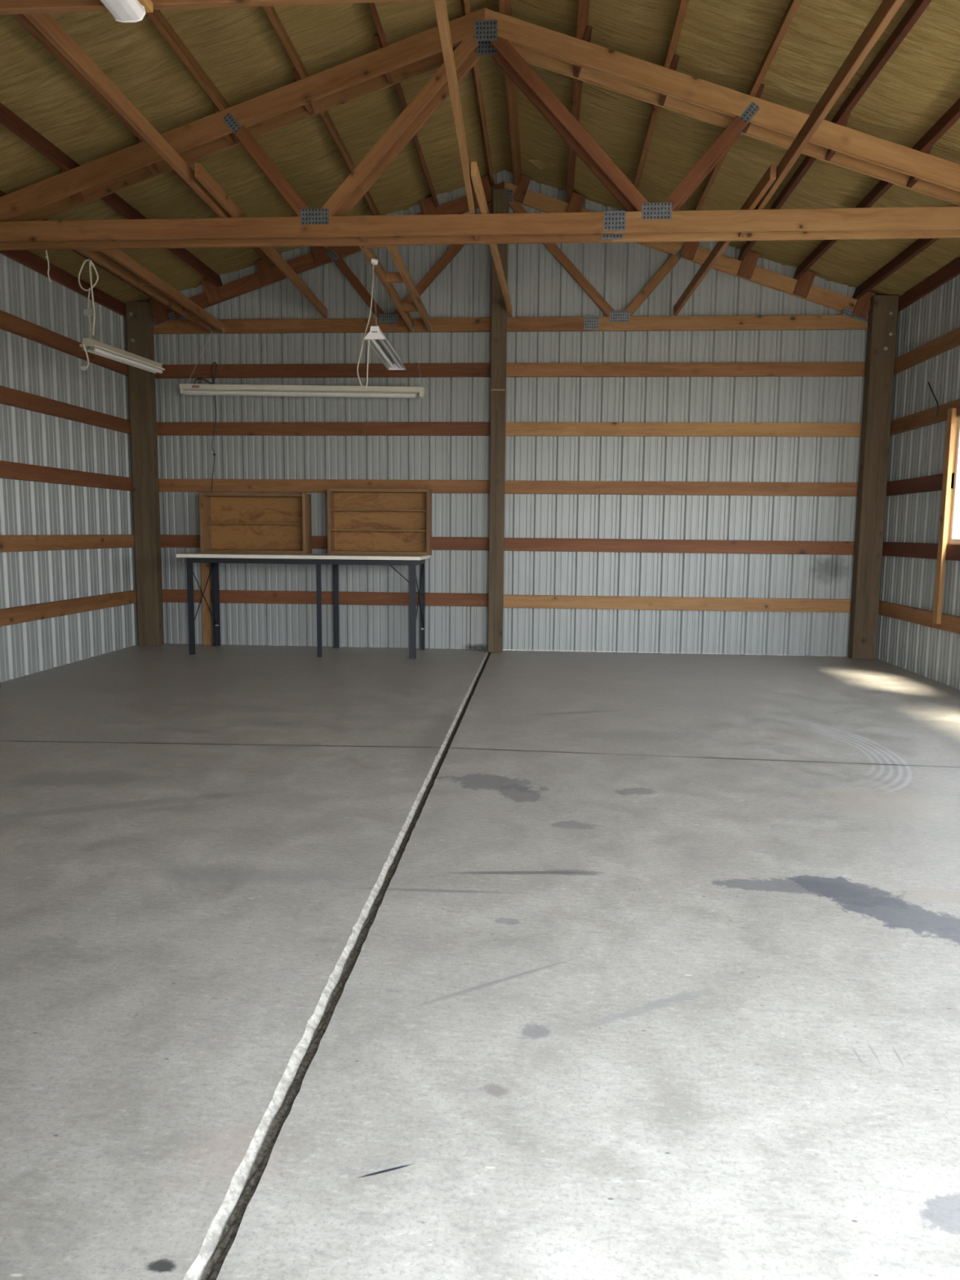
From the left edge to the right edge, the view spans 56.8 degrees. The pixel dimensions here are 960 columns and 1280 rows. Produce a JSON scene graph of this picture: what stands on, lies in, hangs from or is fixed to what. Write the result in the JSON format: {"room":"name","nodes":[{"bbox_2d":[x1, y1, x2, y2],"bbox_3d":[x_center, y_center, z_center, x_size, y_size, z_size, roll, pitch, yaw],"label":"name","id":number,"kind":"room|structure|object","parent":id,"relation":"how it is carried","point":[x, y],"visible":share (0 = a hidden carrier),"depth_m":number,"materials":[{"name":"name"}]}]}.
{"room":"farm building","nodes":[
{"label":"farm building","id":0,"kind":"room"},
{"bbox_2d":[0,253,138,682],"bbox_3d":[-4.130,-1.302,5.290,0.022,3.800,9.150,1,7,4],"label":"wall","id":1,"kind":"structure","parent":0,"point":[28,437],"depth_m":8.28,"materials":[{"name":"silver metal"}]},
{"bbox_2d":[0,250,126,317],"bbox_3d":[-4.084,-2.972,5.089,0.038,0.125,9.140,1,7,4],"label":"board","id":2,"kind":"object","parent":1,"relation":"attached to","point":[25,258],"visible":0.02,"depth_m":8.20,"materials":[{"name":"red wood"}]},
{"bbox_2d":[0,310,128,376],"bbox_3d":[-4.090,-2.374,5.162,0.038,0.140,9.140,1,7,4],"label":"board","id":3,"kind":"object","parent":1,"relation":"attached to","point":[9,322],"depth_m":8.03,"materials":[{"name":"red wood"}]},
{"bbox_2d":[0,385,130,434],"bbox_3d":[-4.095,-1.769,5.236,0.038,0.140,9.140,1,7,4],"label":"board","id":4,"kind":"object","parent":1,"relation":"attached to","point":[8,396],"depth_m":8.19,"materials":[{"name":"red wood"}]},
{"bbox_2d":[0,460,133,491],"bbox_3d":[-4.101,-1.164,5.309,0.038,0.140,9.140,1,7,4],"label":"board","id":5,"kind":"object","parent":1,"relation":"attached to","point":[10,470],"depth_m":8.22,"materials":[{"name":"red wood"}]},
{"bbox_2d":[0,534,134,552],"bbox_3d":[-4.107,-0.559,5.383,0.038,0.140,9.140,1,7,4],"label":"board","id":6,"kind":"object","parent":1,"relation":"attached to","point":[8,543],"depth_m":8.25,"materials":[{"name":"brown wood"}]},
{"bbox_2d":[0,590,137,626],"bbox_3d":[-4.112,0.046,5.457,0.038,0.140,9.140,1,7,4],"label":"board","id":7,"kind":"object","parent":1,"relation":"attached to","point":[22,614],"depth_m":8.29,"materials":[{"name":"brown wood"}]},
{"bbox_2d":[0,643,959,1279],"bbox_3d":[-0.134,0.666,5.245,8.140,0.020,9.260,1,7,4],"label":"floor","id":8,"kind":"structure","parent":0,"point":[344,963],"depth_m":2.65,"materials":[{"name":"concrete"}]},
{"bbox_2d":[125,301,164,645],"bbox_3d":[-3.642,-1.762,9.660,0.238,3.665,0.159,1,7,4],"label":"timber post","id":9,"kind":"object","parent":8,"relation":"on","point":[142,385],"visible":1,"depth_m":9.61,"materials":[{"name":"wood"}]},
{"bbox_2d":[200,563,212,644],"bbox_3d":[-3.038,-0.768,9.838,0.092,1.660,0.036,1,7,4],"label":"stud","id":10,"kind":"object","parent":8,"relation":"on","point":[205,567],"visible":0.58,"depth_m":9.87,"materials":[{"name":"beige wood"}]},
{"bbox_2d":[176,552,430,658],"bbox_3d":[-1.821,-0.386,9.387,2.502,1.034,0.775,1,7,4],"label":"workbench","id":11,"kind":"object","parent":8,"relation":"on","point":[215,558],"visible":0.99,"depth_m":9.04,"materials":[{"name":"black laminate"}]},
{"bbox_2d":[198,492,311,554],"bbox_3d":[-2.409,-1.254,9.549,1.148,0.638,0.250,1,7,4],"label":"wooden box","id":12,"kind":"object","parent":11,"relation":"on","point":[229,522],"visible":1,"depth_m":9.65,"materials":[{"name":"brown wood"}]},
{"bbox_2d":[326,488,431,555],"bbox_3d":[-1.066,-1.258,9.452,1.093,0.694,0.180,1,7,4],"label":"shelf unit","id":13,"kind":"object","parent":11,"relation":"on","point":[361,521],"visible":1,"depth_m":9.52,"materials":[{"name":"brown wood"}]},
{"bbox_2d":[488,188,508,652],"bbox_3d":[0.188,-2.225,9.335,0.155,4.735,0.143,1,7,4],"label":"timber post","id":14,"kind":"object","parent":8,"relation":"on","point":[500,196],"visible":1,"depth_m":9.29,"materials":[{"name":"beige wood"}]},
{"bbox_2d":[848,294,898,659],"bbox_3d":[4.036,-1.624,9.123,0.242,3.665,0.159,1,7,4],"label":"timber post","id":15,"kind":"object","parent":8,"relation":"on","point":[883,310],"visible":1,"depth_m":9.07,"materials":[{"name":"wood"}]},
{"bbox_2d":[0,0,959,303],"bbox_3d":[-0.095,-3.628,4.721,8.143,1.363,9.200,1,7,4],"label":"ceiling","id":16,"kind":"structure","parent":0,"point":[726,43],"depth_m":6.31,"materials":[{"name":"brown wood"}]},
{"bbox_2d":[0,190,166,306],"bbox_3d":[-3.691,-3.098,5.045,0.076,0.135,9.139,1,7,4],"label":"rafter","id":17,"kind":"structure","parent":16,"relation":"attached to","point":[2,193],"depth_m":8.14,"materials":[{"name":"red wood"}]},
{"bbox_2d":[0,102,222,286],"bbox_3d":[-3.108,-3.280,4.981,0.076,0.135,9.139,1,7,4],"label":"rafter","id":18,"kind":"structure","parent":16,"relation":"attached to","point":[8,118],"depth_m":6.38,"materials":[{"name":"red wood"}]},
{"bbox_2d":[11,13,275,266],"bbox_3d":[-2.528,-3.461,4.917,0.076,0.135,9.139,1,7,4],"label":"rafter","id":19,"kind":"structure","parent":16,"relation":"attached to","point":[21,19],"depth_m":5.48,"materials":[{"name":"red wood"}]},
{"bbox_2d":[0,0,442,14],"bbox_3d":[-0.200,-3.253,3.317,7.945,1.484,0.222,1,7,4],"label":"ceiling beam","id":20,"kind":"structure","parent":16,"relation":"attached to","point":[6,6],"depth_m":3.57,"materials":[{"name":"brown wood"}]},
{"bbox_2d":[100,0,153,22],"bbox_3d":[-1.427,-2.415,2.889,0.147,0.098,1.350,1,7,4],"label":"ceiling light","id":21,"kind":"object","parent":20,"relation":"attached to","point":[122,11],"visible":1,"depth_m":3.46,"materials":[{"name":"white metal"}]},
{"bbox_2d":[22,13,231,217],"bbox_3d":[-1.917,-2.921,5.060,0.040,0.089,3.501,1,7,3],"label":"brace","id":22,"kind":"object","parent":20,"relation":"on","point":[45,23],"visible":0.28,"depth_m":4.70,"materials":[{"name":"brown wood"}]},
{"bbox_2d":[433,0,476,213],"bbox_3d":[-0.120,-2.885,4.909,0.041,0.089,3.451,1,7,3],"label":"brace","id":23,"kind":"object","parent":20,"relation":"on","point":[441,10],"visible":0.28,"depth_m":4.57,"materials":[{"name":"beige wood"}]},
{"bbox_2d":[753,0,904,209],"bbox_3d":[1.837,-2.850,4.772,0.038,0.089,3.450,1,7,4],"label":"brace","id":24,"kind":"object","parent":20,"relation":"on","point":[887,9],"visible":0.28,"depth_m":4.49,"materials":[{"name":"brown wood"}]},
{"bbox_2d":[145,9,326,247],"bbox_3d":[-1.948,-3.643,4.853,0.076,0.135,9.139,1,7,4],"label":"rafter","id":25,"kind":"structure","parent":16,"relation":"attached to","point":[157,19],"depth_m":5.67,"materials":[{"name":"brown wood"}]},
{"bbox_2d":[262,5,380,215],"bbox_3d":[-1.359,-3.827,4.788,0.076,0.135,9.139,1,7,4],"label":"rafter","id":26,"kind":"structure","parent":16,"relation":"attached to","point":[270,11],"depth_m":6.19,"materials":[{"name":"brown wood"}]},
{"bbox_2d":[368,2,439,206],"bbox_3d":[-0.781,-4.007,4.724,0.076,0.135,9.139,1,7,4],"label":"rafter","id":27,"kind":"structure","parent":16,"relation":"attached to","point":[371,5],"depth_m":6.91,"materials":[{"name":"red wood"}]},
{"bbox_2d":[460,0,494,186],"bbox_3d":[-0.204,-4.188,4.661,0.076,0.135,9.139,1,7,4],"label":"rafter","id":28,"kind":"structure","parent":16,"relation":"attached to","point":[465,5],"depth_m":7.55,"materials":[{"name":"brown wood"}]},
{"bbox_2d":[0,8,959,250],"bbox_3d":[0.015,-3.613,6.288,7.945,1.484,0.222,1,7,4],"label":"roof truss","id":29,"kind":"object","parent":16,"relation":"attached to","point":[513,42],"visible":0.9,"depth_m":6.25,"materials":[{"name":"brown wood"}]},
{"bbox_2d":[44,249,51,282],"bbox_3d":[-3.275,-2.842,6.736,0.039,0.247,0.017,1,7,4],"label":"string","id":30,"kind":"object","parent":29,"relation":"hanging from","point":[46,256],"visible":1,"depth_m":6.73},
{"bbox_2d":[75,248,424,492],"bbox_3d":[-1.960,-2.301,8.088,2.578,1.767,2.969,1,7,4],"label":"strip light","id":31,"kind":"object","parent":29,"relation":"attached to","point":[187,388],"depth_m":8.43,"materials":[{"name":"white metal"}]},
{"bbox_2d":[179,388,183,394],"bbox_3d":[-3.138,-2.621,9.356,0.036,0.054,0.036,2,7,4],"label":"socket","id":32,"kind":"object","parent":31,"relation":"attached to","point":[181,390],"depth_m":9.34,"materials":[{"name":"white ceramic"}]},
{"bbox_2d":[194,162,327,317],"bbox_3d":[-1.712,-3.217,7.509,0.040,0.089,3.751,1,7,3],"label":"brace","id":33,"kind":"object","parent":29,"relation":"on","point":[202,175],"visible":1,"depth_m":6.57,"materials":[{"name":"brown wood"}]},
{"bbox_2d":[356,245,432,389],"bbox_3d":[-0.733,-2.626,7.999,0.308,1.077,2.822,1,7,3],"label":"lamp frame","id":34,"kind":"object","parent":29,"relation":"attached to","point":[402,276],"depth_m":7.41,"materials":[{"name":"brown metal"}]},
{"bbox_2d":[471,161,512,316],"bbox_3d":[0.139,-3.188,7.414,0.039,0.089,3.681,1,7,5],"label":"brace","id":35,"kind":"object","parent":29,"relation":"on","point":[475,175],"visible":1,"depth_m":6.99,"materials":[{"name":"beige wood"}]},
{"bbox_2d":[673,164,776,315],"bbox_3d":[1.926,-3.164,7.354,0.040,0.089,3.551,1,7,2],"label":"brace","id":36,"kind":"object","parent":29,"relation":"on","point":[769,177],"visible":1,"depth_m":7.04,"materials":[{"name":"brown wood"}]},
{"bbox_2d":[498,0,521,186],"bbox_3d":[0.069,-4.180,4.642,0.076,0.135,9.139,1,7,4],"label":"rafter","id":37,"kind":"structure","parent":16,"relation":"attached to","point":[504,6],"depth_m":7.68,"materials":[{"name":"brown wood"}]},
{"bbox_2d":[148,174,875,333],"bbox_3d":[0.225,-3.990,9.191,7.945,1.534,0.076,1,7,4],"label":"roof truss","id":38,"kind":"object","parent":16,"relation":"attached to","point":[855,316],"visible":0.7,"depth_m":9.18,"materials":[{"name":"red wood"}]},
{"bbox_2d":[528,159,557,174],"bbox_3d":[0.614,-4.626,8.695,0.290,0.084,0.270,1,7,4],"label":"flap","id":39,"kind":"object","parent":16,"relation":"hanging from","point":[548,168],"visible":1,"depth_m":8.63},
{"bbox_2d":[565,0,589,203],"bbox_3d":[0.593,-3.996,4.627,0.076,0.135,9.139,1,7,4],"label":"rafter","id":40,"kind":"structure","parent":16,"relation":"attached to","point":[583,6],"depth_m":6.93,"materials":[{"name":"red wood"}]},
{"bbox_2d":[633,0,688,188],"bbox_3d":[1.189,-3.787,4.609,0.076,0.135,9.139,1,7,4],"label":"rafter","id":41,"kind":"structure","parent":16,"relation":"attached to","point":[684,3],"depth_m":6.04,"materials":[{"name":"brown wood"}]},
{"bbox_2d":[693,0,800,210],"bbox_3d":[1.766,-3.584,4.592,0.076,0.135,9.139,1,7,4],"label":"rafter","id":42,"kind":"structure","parent":16,"relation":"attached to","point":[793,5],"depth_m":5.65,"materials":[{"name":"brown wood"}]},
{"bbox_2d":[737,0,932,261],"bbox_3d":[2.345,-3.381,4.575,0.076,0.135,9.139,1,7,4],"label":"rafter","id":43,"kind":"structure","parent":16,"relation":"attached to","point":[917,9],"depth_m":5.53,"materials":[{"name":"red wood"}]},
{"bbox_2d":[793,97,959,279],"bbox_3d":[2.907,-3.184,4.558,0.076,0.135,9.139,1,7,4],"label":"rafter","id":44,"kind":"structure","parent":16,"relation":"attached to","point":[952,115],"depth_m":6.62,"materials":[{"name":"red wood"}]},
{"bbox_2d":[852,238,938,299],"bbox_3d":[3.504,-2.974,4.540,0.076,0.135,9.139,1,7,4],"label":"rafter","id":45,"kind":"structure","parent":16,"relation":"attached to","point":[920,245],"depth_m":8.02,"materials":[{"name":"red wood"}]},
{"bbox_2d":[153,169,867,656],"bbox_3d":[0.216,-2.377,9.477,8.023,5.003,0.022,1,7,4],"label":"wall","id":46,"kind":"structure","parent":0,"point":[539,285],"depth_m":9.50,"materials":[{"name":"silver metal"}]},
{"bbox_2d":[155,363,490,378],"bbox_3d":[-1.770,-2.887,9.528,3.956,0.140,0.038,1,7,4],"label":"board","id":47,"kind":"object","parent":46,"relation":"attached to","point":[375,370],"depth_m":9.50,"materials":[{"name":"red wood"}]},
{"bbox_2d":[156,422,490,435],"bbox_3d":[-1.776,-2.282,9.602,3.956,0.140,0.038,1,7,4],"label":"board","id":48,"kind":"object","parent":46,"relation":"attached to","point":[163,428],"depth_m":9.58,"materials":[{"name":"red wood"}]},
{"bbox_2d":[158,479,489,493],"bbox_3d":[-1.782,-1.677,9.676,3.956,0.140,0.038,1,7,4],"label":"board","id":49,"kind":"object","parent":46,"relation":"attached to","point":[165,485],"depth_m":9.66,"materials":[{"name":"brown wood"}]},
{"bbox_2d":[160,534,488,550],"bbox_3d":[-1.788,-1.072,9.749,3.956,0.140,0.038,1,7,4],"label":"board","id":50,"kind":"object","parent":46,"relation":"attached to","point":[166,540],"depth_m":9.64,"materials":[{"name":"red wood"}]},
{"bbox_2d":[162,589,488,606],"bbox_3d":[-1.793,-0.467,9.823,3.956,0.140,0.038,1,7,4],"label":"board","id":51,"kind":"object","parent":46,"relation":"attached to","point":[168,595],"depth_m":9.80,"materials":[{"name":"red wood"}]},
{"bbox_2d":[503,594,851,613],"bbox_3d":[2.169,-0.391,9.547,3.984,0.141,0.038,1,7,4],"label":"board","id":52,"kind":"object","parent":46,"relation":"attached to","point":[621,602],"depth_m":9.53,"materials":[{"name":"beige wood"}]},
{"bbox_2d":[503,537,854,555],"bbox_3d":[2.175,-1.000,9.472,3.984,0.141,0.038,1,7,4],"label":"board","id":53,"kind":"object","parent":46,"relation":"attached to","point":[562,544],"depth_m":9.46,"materials":[{"name":"red wood"}]},
{"bbox_2d":[504,480,857,496],"bbox_3d":[2.181,-1.605,9.399,3.984,0.141,0.038,1,7,4],"label":"board","id":54,"kind":"object","parent":46,"relation":"attached to","point":[576,487],"depth_m":9.38,"materials":[{"name":"brown wood"}]},
{"bbox_2d":[505,422,862,436],"bbox_3d":[2.187,-2.210,9.325,3.984,0.141,0.038,1,7,4],"label":"board","id":55,"kind":"object","parent":46,"relation":"attached to","point":[512,428],"depth_m":9.32,"materials":[{"name":"beige wood"}]},
{"bbox_2d":[506,362,865,377],"bbox_3d":[2.192,-2.815,9.251,3.984,0.141,0.038,1,7,4],"label":"board","id":56,"kind":"object","parent":46,"relation":"attached to","point":[579,369],"depth_m":9.23,"materials":[{"name":"brown wood"}]},
{"bbox_2d":[875,274,959,689],"bbox_3d":[3.894,-1.167,4.727,0.022,3.820,9.150,1,7,4],"label":"wall","id":57,"kind":"structure","parent":0,"point":[932,653],"depth_m":8.34,"materials":[{"name":"silver metal"}]},
{"bbox_2d":[878,600,959,634],"bbox_3d":[3.852,0.190,4.899,0.038,0.140,9.140,1,7,4],"label":"board","id":58,"kind":"object","parent":57,"relation":"attached to","point":[949,623],"depth_m":8.25,"materials":[{"name":"brown wood"}]},
{"bbox_2d":[886,472,954,496],"bbox_3d":[4.131,-1.470,8.463,0.038,0.140,1.645,1,7,4],"label":"board","id":59,"kind":"object","parent":57,"relation":"attached to","point":[932,482],"depth_m":8.35,"materials":[{"name":"red wood"}]},
{"bbox_2d":[882,542,959,560],"bbox_3d":[3.858,-0.415,4.826,0.038,0.140,9.140,1,7,4],"label":"board","id":60,"kind":"object","parent":57,"relation":"attached to","point":[918,550],"depth_m":8.27,"materials":[{"name":"red wood"}]},
{"bbox_2d":[889,399,959,435],"bbox_3d":[3.869,-1.625,4.678,0.038,0.140,9.140,1,7,4],"label":"board","id":61,"kind":"object","parent":57,"relation":"attached to","point":[926,417],"depth_m":8.23,"materials":[{"name":"brown wood"}]},
{"bbox_2d":[927,382,938,416],"bbox_3d":[4.082,-2.172,8.002,0.021,0.328,0.226,1,7,2],"label":"wire hook","id":62,"kind":"object","parent":61,"relation":"attached to","point":[931,388],"visible":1,"depth_m":7.94,"materials":[{"name":"black metal"}]},
{"bbox_2d":[893,327,959,374],"bbox_3d":[3.875,-2.231,4.604,0.038,0.140,9.140,1,7,4],"label":"board","id":63,"kind":"object","parent":57,"relation":"attached to","point":[951,340],"depth_m":8.14,"materials":[{"name":"brown wood"}]},
{"bbox_2d":[897,257,959,312],"bbox_3d":[3.881,-2.829,4.531,0.038,0.125,9.140,1,7,4],"label":"board","id":64,"kind":"object","parent":57,"relation":"attached to","point":[951,270],"visible":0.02,"depth_m":8.13,"materials":[{"name":"red wood"}]},
{"bbox_2d":[932,408,956,624],"bbox_3d":[4.033,-1.062,7.714,0.038,1.852,0.088,1,7,4],"label":"stud","id":65,"kind":"object","parent":57,"relation":"attached to","point":[951,416],"visible":1,"depth_m":7.69,"materials":[{"name":"beige wood"}]},
{"bbox_2d":[946,417,958,543],"bbox_3d":[4.072,-1.372,7.655,0.036,1.078,0.014,1,7,4],"label":"trim","id":66,"kind":"structure","parent":57,"relation":"attached to","point":[957,418],"depth_m":7.64,"materials":[{"name":"brown wood"}]},
{"bbox_2d":[949,416,959,543],"bbox_3d":[4.068,-1.304,7.099,0.057,1.078,1.105,1,7,4],"label":"window","id":67,"kind":"structure","parent":57,"relation":"in","point":[955,517],"depth_m":7.62,"materials":[{"name":"white glass"}]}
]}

